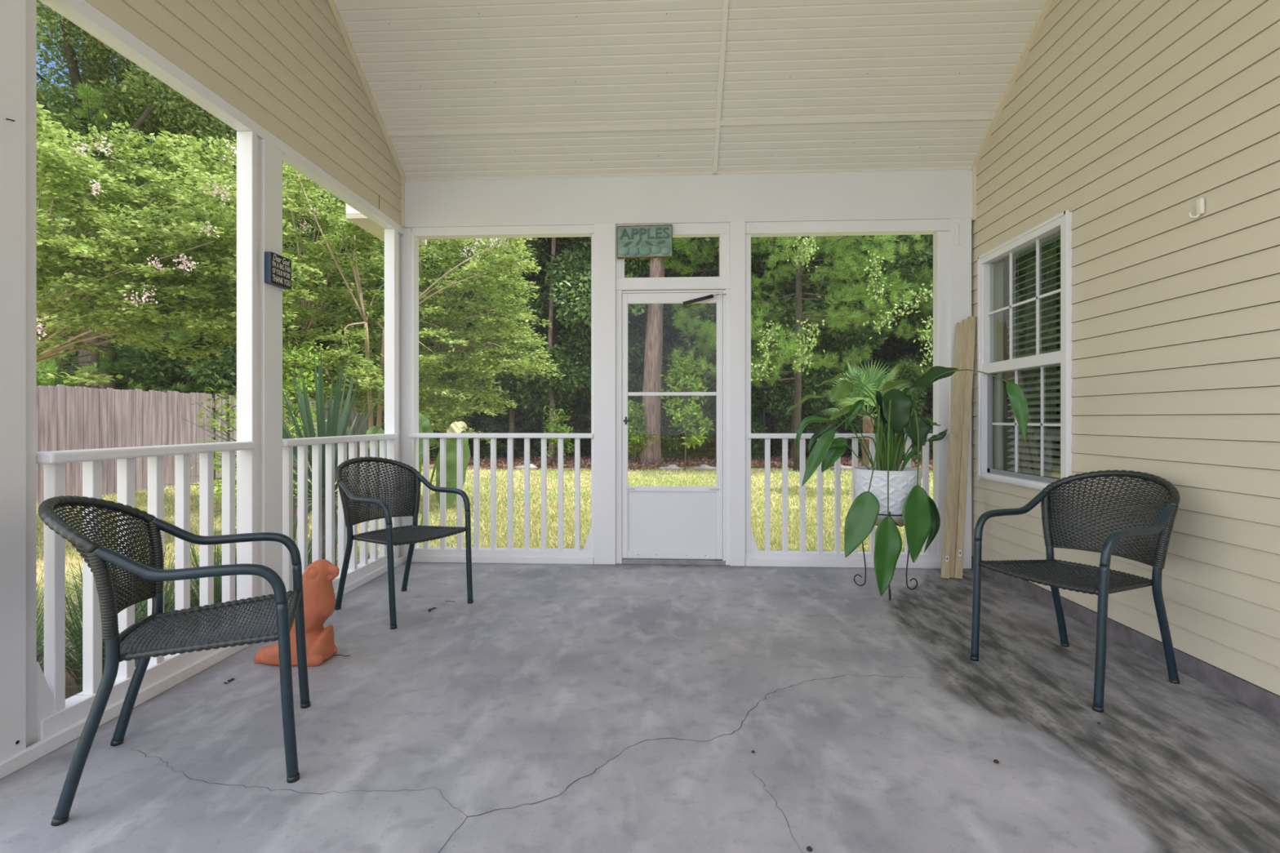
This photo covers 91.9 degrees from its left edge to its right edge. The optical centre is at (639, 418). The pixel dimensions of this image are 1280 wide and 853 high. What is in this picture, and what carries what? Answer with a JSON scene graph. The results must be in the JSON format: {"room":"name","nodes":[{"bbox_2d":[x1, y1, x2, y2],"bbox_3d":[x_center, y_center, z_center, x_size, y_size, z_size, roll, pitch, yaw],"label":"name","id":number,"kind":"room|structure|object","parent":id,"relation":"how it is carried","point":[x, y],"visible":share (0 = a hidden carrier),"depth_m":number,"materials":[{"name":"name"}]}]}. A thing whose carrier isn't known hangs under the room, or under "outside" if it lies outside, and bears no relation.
{"room":"screened porch","nodes":[
{"label":"screened porch","id":0,"kind":"room"},
{"bbox_2d":[84,0,426,244],"bbox_3d":[-2.015,-2.658,2.847,0.091,2.296,5.080,0,0,3],"label":"wall","id":1,"kind":"structure","parent":0,"point":[288,66],"depth_m":3.40,"materials":[{"name":"plastic"}]},
{"bbox_2d":[0,0,36,761],"bbox_3d":[-2.061,-0.163,1.921,0.086,2.585,0.345,0,0,3],"label":"column","id":2,"kind":"structure","parent":1,"relation":"attached to","point":[18,18],"depth_m":2.00,"materials":[{"name":"white paint"}]},
{"bbox_2d":[39,0,404,235],"bbox_3d":[-2.024,-1.484,2.658,0.084,0.057,4.700,0,0,3],"label":"trim","id":3,"kind":"structure","parent":1,"relation":"attached to","point":[81,13],"depth_m":2.75,"materials":[{"name":"white paint"}]},
{"bbox_2d":[236,130,282,626],"bbox_3d":[-1.992,-0.163,3.248,0.086,2.585,0.242,0,0,3],"label":"column","id":4,"kind":"structure","parent":1,"relation":"attached to","point":[259,162],"depth_m":3.20,"materials":[{"name":"white paint"}]},
{"bbox_2d":[264,251,291,289],"bbox_3d":[-1.928,-0.787,3.297,0.038,0.162,0.173,0,0,3],"label":"wall sign","id":5,"kind":"object","parent":4,"relation":"attached to","point":[277,268],"visible":1,"depth_m":3.27,"materials":[{"name":"black"}]},
{"bbox_2d":[346,213,384,241],"bbox_3d":[-2.064,-1.512,4.938,0.230,0.033,0.650,0,0,3],"label":"trim","id":6,"kind":"structure","parent":1,"relation":"attached to","point":[361,220],"depth_m":4.77,"materials":[{"name":"plastic"}]},
{"bbox_2d":[328,0,406,182],"bbox_3d":[-1.928,-2.834,3.444,0.030,1.943,2.880,0,0,3],"label":"trim","id":7,"kind":"structure","parent":1,"relation":"attached to","point":[331,2],"depth_m":4.24,"materials":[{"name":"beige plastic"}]},
{"bbox_2d":[384,228,400,559],"bbox_3d":[-1.911,-0.163,4.870,0.082,2.585,0.270,0,0,3],"label":"trim","id":8,"kind":"structure","parent":1,"relation":"attached to","point":[392,237],"depth_m":4.74,"materials":[{"name":"white paint"}]},
{"bbox_2d":[400,227,418,561],"bbox_3d":[-1.836,-0.190,4.943,0.112,2.640,0.116,0,0,3],"label":"trim","id":9,"kind":"structure","parent":1,"relation":"attached to","point":[409,242],"depth_m":4.90,"materials":[{"name":"white paint"}]},
{"bbox_2d":[36,466,933,644],"bbox_3d":[0.772,1.280,14.980,120.000,0.001,110.000,0,0,3],"label":"ground","id":10,"kind":"structure","parent":0,"point":[551,471],"depth_m":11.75,"materials":[{"name":"green plant"}]},
{"bbox_2d":[63,327,184,392],"bbox_3d":[-14.179,-0.712,17.178,3.565,4.572,3.779,0,0,-12],"label":"shrub","id":11,"kind":"object","parent":10,"relation":"on","point":[165,383],"visible":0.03,"depth_m":16.22,"materials":[{"name":"green plant"}]},
{"bbox_2d":[36,384,214,506],"bbox_3d":[-8.786,0.380,10.079,0.148,1.800,5.048,0,0,2],"label":"privacy fence","id":12,"kind":"object","parent":10,"relation":"on","point":[68,418],"visible":0.64,"depth_m":10.27,"materials":[{"name":"wood"}]},
{"bbox_2d":[36,82,230,393],"bbox_3d":[-12.991,-3.382,14.531,6.109,9.526,5.288,0,0,9],"label":"pine tree","id":13,"kind":"object","parent":10,"relation":"on","point":[94,367],"visible":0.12,"depth_m":14.40,"materials":[{"name":"green plant"}]},
{"bbox_2d":[36,2,236,389],"bbox_3d":[-13.413,-6.822,15.834,11.298,16.429,12.087,0,0,3],"label":"oak tree","id":14,"kind":"object","parent":10,"relation":"on","point":[74,75],"visible":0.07,"depth_m":14.78,"materials":[{"name":"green plant"}]},
{"bbox_2d":[36,101,328,388],"bbox_3d":[-5.977,-0.963,6.409,5.892,4.518,2.694,0,0,5],"label":"crape myrtle","id":15,"kind":"object","parent":10,"relation":"on","point":[144,251],"visible":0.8,"depth_m":5.83,"materials":[{"name":"green plant"}]},
{"bbox_2d":[36,0,351,395],"bbox_3d":[-11.359,-6.928,17.429,10.351,16.637,11.491,0,0,-36],"label":"oak tree","id":16,"kind":"object","parent":10,"relation":"on","point":[132,79],"visible":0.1,"depth_m":14.08,"materials":[{"name":"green plant"}]},
{"bbox_2d":[99,85,296,391],"bbox_3d":[-11.759,-4.315,17.176,5.100,11.391,5.179,0,0,28],"label":"pine tree","id":17,"kind":"object","parent":10,"relation":"on","point":[102,359],"visible":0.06,"depth_m":15.90,"materials":[{"name":"green plant"}]},
{"bbox_2d":[37,560,359,699],"bbox_3d":[-2.689,1.284,3.343,1.314,0.032,4.400,0,0,3],"label":"mulch bed","id":18,"kind":"object","parent":10,"relation":"on","point":[70,691],"depth_m":2.98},
{"bbox_2d":[36,568,137,679],"bbox_3d":[-2.609,0.931,2.561,1.122,0.654,1.268,0,0,18],"label":"clump","id":19,"kind":"object","parent":18,"relation":"on","point":[41,617],"visible":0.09,"depth_m":2.71,"materials":[{"name":"green plant"}]},
{"bbox_2d":[36,559,199,691],"bbox_3d":[-2.542,0.931,2.977,1.268,0.654,1.122,0,0,34],"label":"clump","id":20,"kind":"object","parent":18,"relation":"on","point":[78,674],"visible":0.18,"depth_m":2.85,"materials":[{"name":"green plant"}]},
{"bbox_2d":[42,535,235,644],"bbox_3d":[-2.650,0.931,3.340,1.268,0.654,1.122,0,0,-41],"label":"clump","id":21,"kind":"object","parent":18,"relation":"on","point":[166,594],"visible":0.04,"depth_m":3.33,"materials":[{"name":"green plant"}]},
{"bbox_2d":[78,529,236,629],"bbox_3d":[-2.564,0.931,3.655,1.122,0.654,1.268,0,0,-25],"label":"clump","id":22,"kind":"object","parent":18,"relation":"on","point":[218,580],"visible":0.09,"depth_m":3.58,"materials":[{"name":"green plant"}]},
{"bbox_2d":[142,345,471,565],"bbox_3d":[-2.600,0.356,5.036,1.894,1.955,2.356,0,0,26],"label":"yucca","id":23,"kind":"object","parent":18,"relation":"on","point":[334,415],"visible":0.33,"depth_m":4.86,"materials":[{"name":"green plant"}]},
{"bbox_2d":[107,319,292,398],"bbox_3d":[-11.966,-0.669,17.164,4.730,4.260,3.990,0,0,1],"label":"shrub","id":24,"kind":"object","parent":10,"relation":"on","point":[210,372],"visible":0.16,"depth_m":15.97,"materials":[{"name":"green plant"}]},
{"bbox_2d":[189,379,236,502],"bbox_3d":[-4.175,0.437,6.184,0.657,1.688,0.647,0,0,3],"label":"sapling","id":25,"kind":"object","parent":10,"relation":"on","point":[227,404],"visible":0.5,"depth_m":6.13,"materials":[{"name":"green plant"}]},
{"bbox_2d":[36,498,438,657],"bbox_3d":[-6.120,1.243,5.576,6.289,0.075,7.605,0,0,3],"label":"grass","id":26,"kind":"structure","parent":10,"relation":"on","point":[39,565],"depth_m":5.43,"materials":[{"name":"green plant"}]},
{"bbox_2d":[106,83,376,395],"bbox_3d":[-11.246,-7.353,19.706,9.044,17.502,9.840,0,0,-28],"label":"evergreen tree","id":27,"kind":"object","parent":10,"relation":"on","point":[180,129],"visible":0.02,"depth_m":16.46,"materials":[{"name":"green plant"}]},
{"bbox_2d":[201,337,309,397],"bbox_3d":[-11.058,-0.403,17.213,3.194,3.864,3.014,0,0,38],"label":"shrub","id":28,"kind":"object","parent":10,"relation":"on","point":[218,387],"visible":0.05,"depth_m":16.47,"materials":[{"name":"green plant"}]},
{"bbox_2d":[212,393,384,479],"bbox_3d":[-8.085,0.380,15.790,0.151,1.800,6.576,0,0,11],"label":"shrub","id":29,"kind":"object","parent":10,"relation":"on","point":[220,401],"visible":0.05,"depth_m":13.08,"materials":[{"name":"green plant"}]},
{"bbox_2d":[282,338,347,537],"bbox_3d":[-3.607,0.222,6.425,0.862,2.118,0.902,0,0,3],"label":"sapling","id":30,"kind":"object","parent":10,"relation":"on","point":[295,356],"visible":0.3,"depth_m":6.39,"materials":[{"name":"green plant"}]},
{"bbox_2d":[179,99,468,401],"bbox_3d":[-9.276,-7.488,19.907,8.549,17.775,9.485,0,0,41],"label":"evergreen tree","id":31,"kind":"object","parent":10,"relation":"on","point":[318,342],"visible":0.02,"depth_m":17.62,"materials":[{"name":"green plant"}]},
{"bbox_2d":[222,142,565,497],"bbox_3d":[-3.438,-1.315,8.524,4.817,5.210,3.568,0,0,-7],"label":"crape myrtle","id":32,"kind":"object","parent":10,"relation":"on","point":[446,336],"visible":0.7,"depth_m":8.24,"materials":[{"name":"green plant"}]},
{"bbox_2d":[282,185,551,413],"bbox_3d":[-7.043,-7.129,19.308,8.566,17.049,9.028,0,0,44],"label":"evergreen tree","id":33,"kind":"object","parent":10,"relation":"on","point":[427,268],"visible":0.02,"depth_m":17.39,"materials":[{"name":"green plant"}]},
{"bbox_2d":[366,413,470,525],"bbox_3d":[-2.189,0.637,6.104,0.937,1.407,0.484,0,0,-24],"label":"cactus","id":34,"kind":"object","parent":10,"relation":"on","point":[460,426],"visible":0.36,"depth_m":6.14,"materials":[{"name":"green plant"}]},
{"bbox_2d":[422,393,483,460],"bbox_3d":[-5.590,0.198,17.998,1.937,2.484,2.053,0,0,14],"label":"shrub","id":35,"kind":"object","parent":10,"relation":"on","point":[433,454],"visible":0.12,"depth_m":17.79,"materials":[{"name":"green plant"}]},
{"bbox_2d":[315,186,591,456],"bbox_3d":[-4.919,-6.263,19.131,8.599,15.294,7.903,0,0,18],"label":"evergreen tree","id":36,"kind":"object","parent":10,"relation":"on","point":[543,301],"visible":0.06,"depth_m":17.69,"materials":[{"name":"green plant"}]},
{"bbox_2d":[468,410,524,458],"bbox_3d":[-4.452,0.477,18.761,1.948,1.754,1.643,0,0,-19],"label":"shrub","id":37,"kind":"object","parent":10,"relation":"on","point":[498,415],"visible":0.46,"depth_m":18.53,"materials":[{"name":"green plant"}]},
{"bbox_2d":[503,404,564,457],"bbox_3d":[-3.274,0.275,19.150,1.799,2.307,1.907,0,0,-18],"label":"shrub","id":38,"kind":"object","parent":10,"relation":"on","point":[532,441],"visible":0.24,"depth_m":18.91,"materials":[{"name":"green plant"}]},
{"bbox_2d":[547,237,555,461],"bbox_3d":[-2.439,-2.170,17.199,0.245,7.104,0.175,0,0,3],"label":"trunk","id":39,"kind":"object","parent":10,"relation":"on","point":[552,402],"visible":0.47,"depth_m":17.15,"materials":[{"name":"brown wood"}]},
{"bbox_2d":[425,237,708,457],"bbox_3d":[-2.594,-7.130,18.739,8.200,17.049,9.098,0,0,-38],"label":"evergreen tree","id":40,"kind":"object","parent":10,"relation":"on","point":[576,375],"visible":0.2,"depth_m":17.05,"materials":[{"name":"green plant"}]},
{"bbox_2d":[547,393,591,456],"bbox_3d":[-1.694,0.248,19.034,2.505,2.256,2.113,0,0,11],"label":"shrub","id":41,"kind":"object","parent":10,"relation":"on","point":[584,420],"visible":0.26,"depth_m":18.71,"materials":[{"name":"green plant"}]},
{"bbox_2d":[347,408,933,470],"bbox_3d":[1.514,-1.476,29.381,96.000,5.488,29.160,0,0,3],"label":"mulch bed","id":42,"kind":"object","parent":10,"relation":"on","point":[711,447],"visible":0.02,"depth_m":21.10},
{"bbox_2d":[539,404,581,466],"bbox_3d":[-2.067,0.465,15.951,1.003,1.632,1.053,0,0,-32],"label":"sapling","id":43,"kind":"object","parent":42,"relation":"on","point":[557,429],"visible":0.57,"depth_m":15.88,"materials":[{"name":"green plant"}]},
{"bbox_2d":[627,400,655,463],"bbox_3d":[-0.137,0.393,16.196,1.061,1.775,1.007,0,0,-45],"label":"sapling","id":44,"kind":"object","parent":10,"relation":"on","point":[637,439],"visible":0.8,"depth_m":16.08,"materials":[{"name":"green plant"}]},
{"bbox_2d":[368,451,933,470],"bbox_3d":[-1.062,1.144,17.987,24.274,0.229,6.180,0,0,3],"label":"leaf litter","id":45,"kind":"object","parent":10,"relation":"on","point":[503,462],"visible":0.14,"depth_m":16.36,"materials":[{"name":"brown plant"}]},
{"bbox_2d":[640,257,665,464],"bbox_3d":[0.411,-5.170,16.393,0.829,13.106,0.585,0,0,3],"label":"trunk","id":46,"kind":"object","parent":10,"relation":"on","point":[653,356],"visible":0.45,"depth_m":16.19,"materials":[{"name":"brown plant"}]},
{"bbox_2d":[542,236,768,431],"bbox_3d":[0.521,-5.679,19.180,7.088,14.108,7.471,0,0,16],"label":"evergreen tree","id":47,"kind":"object","parent":10,"relation":"on","point":[580,340],"visible":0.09,"depth_m":17.15,"materials":[{"name":"green plant"}]},
{"bbox_2d":[382,410,933,461],"bbox_3d":[2.095,0.530,17.544,20.420,1.500,0.063,0,0,3],"label":"wire fence","id":48,"kind":"object","parent":10,"relation":"on","point":[757,417],"visible":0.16,"depth_m":17.56,"materials":[{"name":"grey metal"}]},
{"bbox_2d":[658,355,714,471],"bbox_3d":[1.118,-0.155,15.196,1.393,2.872,1.216,0,0,24],"label":"sapling","id":49,"kind":"object","parent":10,"relation":"on","point":[680,372],"visible":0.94,"depth_m":15.11,"materials":[{"name":"green plant"}]},
{"bbox_2d":[660,395,715,460],"bbox_3d":[1.242,0.247,18.400,2.114,2.257,2.506,0,0,33],"label":"shrub","id":50,"kind":"object","parent":10,"relation":"on","point":[669,442],"visible":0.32,"depth_m":17.96,"materials":[{"name":"green plant"}]},
{"bbox_2d":[567,235,845,422],"bbox_3d":[2.618,-7.489,19.711,9.996,17.778,9.187,0,0,-45],"label":"evergreen tree","id":51,"kind":"object","parent":10,"relation":"on","point":[710,401],"visible":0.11,"depth_m":17.21,"materials":[{"name":"green plant"}]},
{"bbox_2d":[660,236,804,462],"bbox_3d":[2.073,-4.773,16.198,3.271,12.307,3.594,0,0,-20],"label":"pine tree","id":52,"kind":"object","parent":10,"relation":"on","point":[713,341],"visible":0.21,"depth_m":15.82,"materials":[{"name":"green plant"}]},
{"bbox_2d":[751,377,814,459],"bbox_3d":[3.805,0.045,18.654,2.527,2.698,2.996,0,0,35],"label":"shrub","id":53,"kind":"object","parent":10,"relation":"on","point":[781,406],"visible":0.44,"depth_m":18.02,"materials":[{"name":"green plant"}]},
{"bbox_2d":[662,235,921,454],"bbox_3d":[4.497,-7.479,20.046,8.540,17.756,9.475,0,0,-5],"label":"evergreen tree","id":54,"kind":"object","parent":10,"relation":"on","point":[789,317],"visible":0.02,"depth_m":17.35,"materials":[{"name":"green plant"}]},
{"bbox_2d":[668,235,927,471],"bbox_3d":[3.951,-4.384,14.961,5.115,11.530,5.242,0,0,-38],"label":"pine tree","id":55,"kind":"object","parent":10,"relation":"on","point":[829,243],"visible":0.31,"depth_m":14.44,"materials":[{"name":"green plant"}]},
{"bbox_2d":[786,235,818,271],"bbox_3d":[3.177,-3.250,11.977,0.602,0.810,0.393,0,0,3],"label":"vine","id":56,"kind":"object","parent":55,"relation":"hanging from","point":[804,240],"visible":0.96,"depth_m":12.00,"materials":[{"name":"green plant"}]},
{"bbox_2d":[777,394,843,456],"bbox_3d":[5.137,0.234,18.646,1.986,2.402,1.873,0,0,14],"label":"shrub","id":57,"kind":"object","parent":10,"relation":"on","point":[816,410],"visible":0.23,"depth_m":18.29,"materials":[{"name":"green plant"}]},
{"bbox_2d":[751,234,933,454],"bbox_3d":[6.500,-7.808,19.746,9.257,18.425,9.757,0,0,-16],"label":"evergreen tree","id":58,"kind":"object","parent":10,"relation":"on","point":[840,344],"visible":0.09,"depth_m":17.80,"materials":[{"name":"green plant"}]},
{"bbox_2d":[819,360,911,466],"bbox_3d":[3.829,0.159,10.468,1.494,2.343,1.778,0,0,3],"label":"fan palm","id":59,"kind":"object","parent":10,"relation":"on","point":[874,382],"visible":0.62,"depth_m":10.35,"materials":[{"name":"green plant"}]},
{"bbox_2d":[822,235,933,416],"bbox_3d":[9.657,-6.694,20.132,9.089,16.166,8.354,0,0,14],"label":"evergreen tree","id":60,"kind":"object","parent":10,"relation":"on","point":[885,355],"visible":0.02,"depth_m":19.57,"materials":[{"name":"green plant"}]},
{"bbox_2d":[858,261,933,377],"bbox_3d":[8.552,-4.552,15.685,4.860,11.866,5.524,0,0,-33],"label":"pine tree","id":61,"kind":"object","parent":10,"relation":"on","point":[929,306],"visible":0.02,"depth_m":16.13,"materials":[{"name":"green plant"}]},
{"bbox_2d":[858,357,933,460],"bbox_3d":[7.941,-0.157,18.290,2.573,3.300,2.728,0,0,-6],"label":"shrub","id":62,"kind":"object","parent":10,"relation":"on","point":[921,399],"visible":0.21,"depth_m":17.95,"materials":[{"name":"green plant"}]},
{"bbox_2d":[872,259,933,413],"bbox_3d":[11.856,-6.370,20.651,8.276,15.508,7.459,0,0,25],"label":"evergreen tree","id":63,"kind":"object","parent":10,"relation":"on","point":[892,338],"visible":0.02,"depth_m":21.47,"materials":[{"name":"green plant"}]},
{"bbox_2d":[0,561,1279,852],"bbox_3d":[0.078,1.130,1.188,4.522,0.001,7.580,0,0,3],"label":"floor","id":64,"kind":"structure","parent":0,"point":[563,708],"depth_m":2.17,"materials":[{"name":"concrete"}]},
{"bbox_2d":[37,495,310,826],"bbox_3d":[-1.500,0.688,2.043,0.699,0.893,0.601,0,0,-25],"label":"wicker armchair","id":65,"kind":"object","parent":64,"relation":"on","point":[152,575],"visible":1,"depth_m":1.99,"materials":[{"name":"black wicker"}]},
{"bbox_2d":[0,551,405,779],"bbox_3d":[-1.992,1.074,3.097,0.102,0.112,3.580,0,0,3],"label":"baseboard","id":66,"kind":"structure","parent":64,"relation":"on","point":[46,745],"depth_m":2.43,"materials":[{"name":"white paint"}]},
{"bbox_2d":[35,441,255,720],"bbox_3d":[-2.009,0.568,2.606,0.097,0.908,1.038,0,0,3],"label":"porch railing","id":67,"kind":"object","parent":66,"relation":"on","point":[50,686],"visible":0.7,"depth_m":2.42,"materials":[{"name":"white paint"}]},
{"bbox_2d":[282,433,398,600],"bbox_3d":[-1.934,0.568,4.056,0.097,0.908,1.377,0,0,3],"label":"porch railing","id":68,"kind":"object","parent":66,"relation":"on","point":[302,444],"visible":0.64,"depth_m":3.74,"materials":[{"name":"white paint"}]},
{"bbox_2d":[253,559,339,666],"bbox_3d":[-1.603,0.896,2.906,0.387,0.468,0.190,0,0,3],"label":"statue","id":69,"kind":"object","parent":64,"relation":"on","point":[319,597],"visible":0.74,"depth_m":2.85,"materials":[{"name":"ceramic"}]},
{"bbox_2d":[334,456,473,629],"bbox_3d":[-1.466,0.688,3.741,0.699,0.893,0.601,0,0,32],"label":"wicker armchair","id":70,"kind":"object","parent":64,"relation":"on","point":[413,534],"visible":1,"depth_m":3.80,"materials":[{"name":"wicker"}]},
{"bbox_2d":[411,546,593,564],"bbox_3d":[-1.083,1.080,4.887,1.451,0.100,0.110,0,0,3],"label":"baseboard","id":71,"kind":"structure","parent":64,"relation":"on","point":[433,554],"depth_m":4.85,"materials":[{"name":"white paint"}]},
{"bbox_2d":[408,432,593,551],"bbox_3d":[-1.088,0.574,4.871,1.462,0.920,0.093,0,0,3],"label":"porch railing","id":72,"kind":"object","parent":71,"relation":"on","point":[425,436],"visible":0.96,"depth_m":4.86,"materials":[{"name":"white paint"}]},
{"bbox_2d":[622,558,725,564],"bbox_3d":[0.261,1.112,4.825,0.805,0.036,0.075,0,0,3],"label":"trim","id":73,"kind":"structure","parent":64,"relation":"on","point":[624,561],"depth_m":4.79,"materials":[{"name":"white wood"}]},
{"bbox_2d":[745,550,942,568],"bbox_3d":[1.575,1.080,4.750,1.532,0.100,0.110,0,0,3],"label":"baseboard","id":74,"kind":"structure","parent":64,"relation":"on","point":[774,558],"depth_m":4.72,"materials":[{"name":"white paint"}]},
{"bbox_2d":[747,433,946,554],"bbox_3d":[1.566,0.574,4.734,1.480,0.920,0.093,0,0,3],"label":"porch railing","id":75,"kind":"object","parent":74,"relation":"on","point":[932,548],"visible":0.69,"depth_m":4.74,"materials":[{"name":"white paint"}]},
{"bbox_2d":[786,365,1027,595],"bbox_3d":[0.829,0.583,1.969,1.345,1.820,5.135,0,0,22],"label":"potted plant","id":76,"kind":"object","parent":64,"relation":"on","point":[885,487],"visible":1,"depth_m":3.86,"materials":[{"name":"green plant"}]},
{"bbox_2d":[940,322,964,578],"bbox_3d":[2.271,0.206,4.492,0.054,1.848,0.400,0,0,43],"label":"board","id":77,"kind":"object","parent":64,"relation":"on","point":[952,457],"visible":1,"depth_m":4.47,"materials":[{"name":"beige wood"}]},
{"bbox_2d":[949,319,968,577],"bbox_3d":[2.316,0.194,4.505,0.048,1.871,0.379,0,0,45],"label":"board","id":78,"kind":"object","parent":64,"relation":"on","point":[965,321],"visible":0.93,"depth_m":4.48,"materials":[{"name":"brown wood"}]},
{"bbox_2d":[953,315,976,578],"bbox_3d":[2.356,0.183,4.487,0.058,1.893,0.398,0,0,43],"label":"board","id":79,"kind":"object","parent":64,"relation":"on","point":[963,473],"visible":1,"depth_m":4.46,"materials":[{"name":"beige wood"}]},
{"bbox_2d":[970,470,1180,712],"bbox_3d":[1.978,0.688,2.774,0.699,0.893,0.601,0,0,-22],"label":"wicker armchair","id":80,"kind":"object","parent":64,"relation":"on","point":[1102,581],"visible":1,"depth_m":2.82,"materials":[{"name":"wicker"}]},
{"bbox_2d":[404,169,972,227],"bbox_3d":[0.321,-1.708,4.828,4.371,0.395,0.124,0,0,3],"label":"beam","id":81,"kind":"structure","parent":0,"point":[932,194],"depth_m":4.76,"materials":[{"name":"white paint"}]},
{"bbox_2d":[591,222,622,564],"bbox_3d":[-0.259,-0.193,4.856,0.240,2.645,0.128,0,0,3],"label":"post","id":82,"kind":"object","parent":81,"relation":"attached to","point":[606,300],"depth_m":4.79,"materials":[{"name":"white paint"}]},
{"bbox_2d":[616,224,672,258],"bbox_3d":[0.035,-1.361,4.753,0.428,0.253,0.040,-1,0,3],"label":"sign","id":83,"kind":"object","parent":81,"relation":"attached to","point":[633,242],"visible":1,"depth_m":4.75,"materials":[{"name":"green metal"}]},
{"bbox_2d":[615,234,729,291],"bbox_3d":[0.254,-1.214,4.827,0.883,0.428,0.088,0,0,3],"label":"trim","id":84,"kind":"structure","parent":81,"relation":"attached to","point":[722,282],"depth_m":4.78,"materials":[{"name":"white paint"}]},
{"bbox_2d":[622,289,726,560],"bbox_3d":[0.261,0.054,4.774,0.808,2.092,0.101,0,0,3],"label":"door","id":85,"kind":"structure","parent":81,"relation":"in","point":[682,522],"depth_m":4.80,"materials":[{"name":"white paint"}]},
{"bbox_2d":[411,218,949,239],"bbox_3d":[0.270,-1.468,4.835,4.154,0.090,0.100,0,0,3],"label":"trim","id":86,"kind":"structure","parent":81,"relation":"attached to","point":[889,227],"depth_m":4.77,"materials":[{"name":"white paint"}]},
{"bbox_2d":[405,166,971,180],"bbox_3d":[0.327,-1.884,4.759,4.392,0.019,0.020,0,0,3],"label":"trim","id":87,"kind":"structure","parent":81,"relation":"attached to","point":[950,167],"depth_m":4.75,"materials":[{"name":"white"}]},
{"bbox_2d":[724,221,751,566],"bbox_3d":[0.758,-0.193,4.803,0.196,2.645,0.128,0,0,3],"label":"trim","id":88,"kind":"structure","parent":81,"relation":"attached to","point":[738,244],"depth_m":4.74,"materials":[{"name":"white paint"}]},
{"bbox_2d":[933,217,971,568],"bbox_3d":[2.380,-0.193,4.721,0.243,2.645,0.126,0,0,3],"label":"trim","id":89,"kind":"structure","parent":81,"relation":"attached to","point":[952,249],"depth_m":4.68,"materials":[{"name":"white paint"}]},
{"bbox_2d":[333,0,1045,177],"bbox_3d":[0.244,-2.850,3.335,4.412,1.921,2.880,0,0,3],"label":"ceiling","id":90,"kind":"structure","parent":0,"point":[425,64],"depth_m":4.16,"materials":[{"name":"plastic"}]},
{"bbox_2d":[386,122,715,136],"bbox_3d":[-0.671,-2.098,4.489,2.426,0.031,0.038,0,0,3],"label":"trim","id":91,"kind":"structure","parent":90,"relation":"attached to","point":[700,125],"depth_m":4.48,"materials":[{"name":"white wood"}]},
{"bbox_2d":[712,0,728,174],"bbox_3d":[0.500,-2.840,3.315,0.033,1.931,2.887,0,0,3],"label":"trim","id":92,"kind":"structure","parent":90,"relation":"attached to","point":[725,7],"depth_m":4.16,"materials":[{"name":"white wood"}]},
{"bbox_2d":[720,112,995,125],"bbox_3d":[1.538,-2.109,4.358,1.933,0.031,0.038,0,0,3],"label":"trim","id":93,"kind":"structure","parent":90,"relation":"attached to","point":[988,115],"depth_m":4.35,"materials":[{"name":"white wood"}]},
{"bbox_2d":[852,466,922,517],"bbox_3d":[1.603,0.469,4.013,0.424,0.293,0.424,0,0,3],"label":"pot","id":94,"kind":"object","parent":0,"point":[902,479],"depth_m":3.84,"materials":[{"name":"white ceramic"}]},
{"bbox_2d":[1003,238,1060,479],"bbox_3d":[5.742,-1.520,-2.198,6.860,5.900,14.200,0,0,3],"label":"wall","id":95,"kind":"structure","parent":0,"point":[1006,375],"depth_m":4.90,"materials":[{"name":"plastic"}]},
{"bbox_2d":[971,0,1279,695],"bbox_3d":[2.243,-1.520,-2.018,0.148,5.900,14.200,0,0,3],"label":"wall","id":96,"kind":"structure","parent":0,"point":[1121,116],"depth_m":2.84,"materials":[{"name":"plastic"}]},
{"bbox_2d":[970,0,1052,170],"bbox_3d":[2.430,-2.834,3.219,0.034,1.943,2.880,0,0,3],"label":"trim","id":97,"kind":"structure","parent":96,"relation":"attached to","point":[1040,20],"depth_m":4.09,"materials":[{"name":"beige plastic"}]},
{"bbox_2d":[977,209,1073,495],"bbox_3d":[2.490,-0.372,4.026,0.096,1.628,1.023,0,0,3],"label":"window","id":98,"kind":"structure","parent":96,"relation":"in","point":[1061,222],"depth_m":3.97,"materials":[{"name":"white paint"}]},
{"bbox_2d":[1004,231,1060,478],"bbox_3d":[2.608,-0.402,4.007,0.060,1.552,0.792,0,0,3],"label":"window blind","id":99,"kind":"object","parent":98,"relation":"attached to","point":[1055,237],"visible":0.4,"depth_m":4.07,"materials":[{"name":"grey plastic"}]},
{"bbox_2d":[971,555,1279,721],"bbox_3d":[2.175,1.235,-2.015,0.024,0.390,14.200,0,0,3],"label":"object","id":100,"kind":"structure","parent":96,"relation":"attached to","point":[1264,701],"depth_m":2.88,"materials":[{"name":"grey concrete"}]},
{"label":"outside","id":101,"kind":"structure","parent":0,"visible":0},
{"bbox_2d":[792,318,825,374],"bbox_3d":[3.179,-1.359,11.535,0.618,1.075,0.524,0,0,3],"label":"vine","id":102,"kind":"object","parent":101,"point":[815,326],"visible":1,"depth_m":11.58,"materials":[{"name":"green plant"}]},
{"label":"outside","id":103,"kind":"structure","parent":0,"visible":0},
{"bbox_2d":[751,320,788,381],"bbox_3d":[2.368,-1.280,11.613,0.706,1.171,0.435,0,0,-13],"label":"vine","id":104,"kind":"object","parent":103,"point":[772,329],"visible":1,"depth_m":11.59,"materials":[{"name":"green plant"}]},
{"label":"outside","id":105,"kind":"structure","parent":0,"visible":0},
{"bbox_2d":[862,283,933,338],"bbox_3d":[4.873,-2.046,11.625,1.450,1.087,0.460,0,0,3],"label":"vine","id":106,"kind":"object","parent":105,"point":[926,291],"visible":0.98,"depth_m":11.59,"materials":[{"name":"green plant"}]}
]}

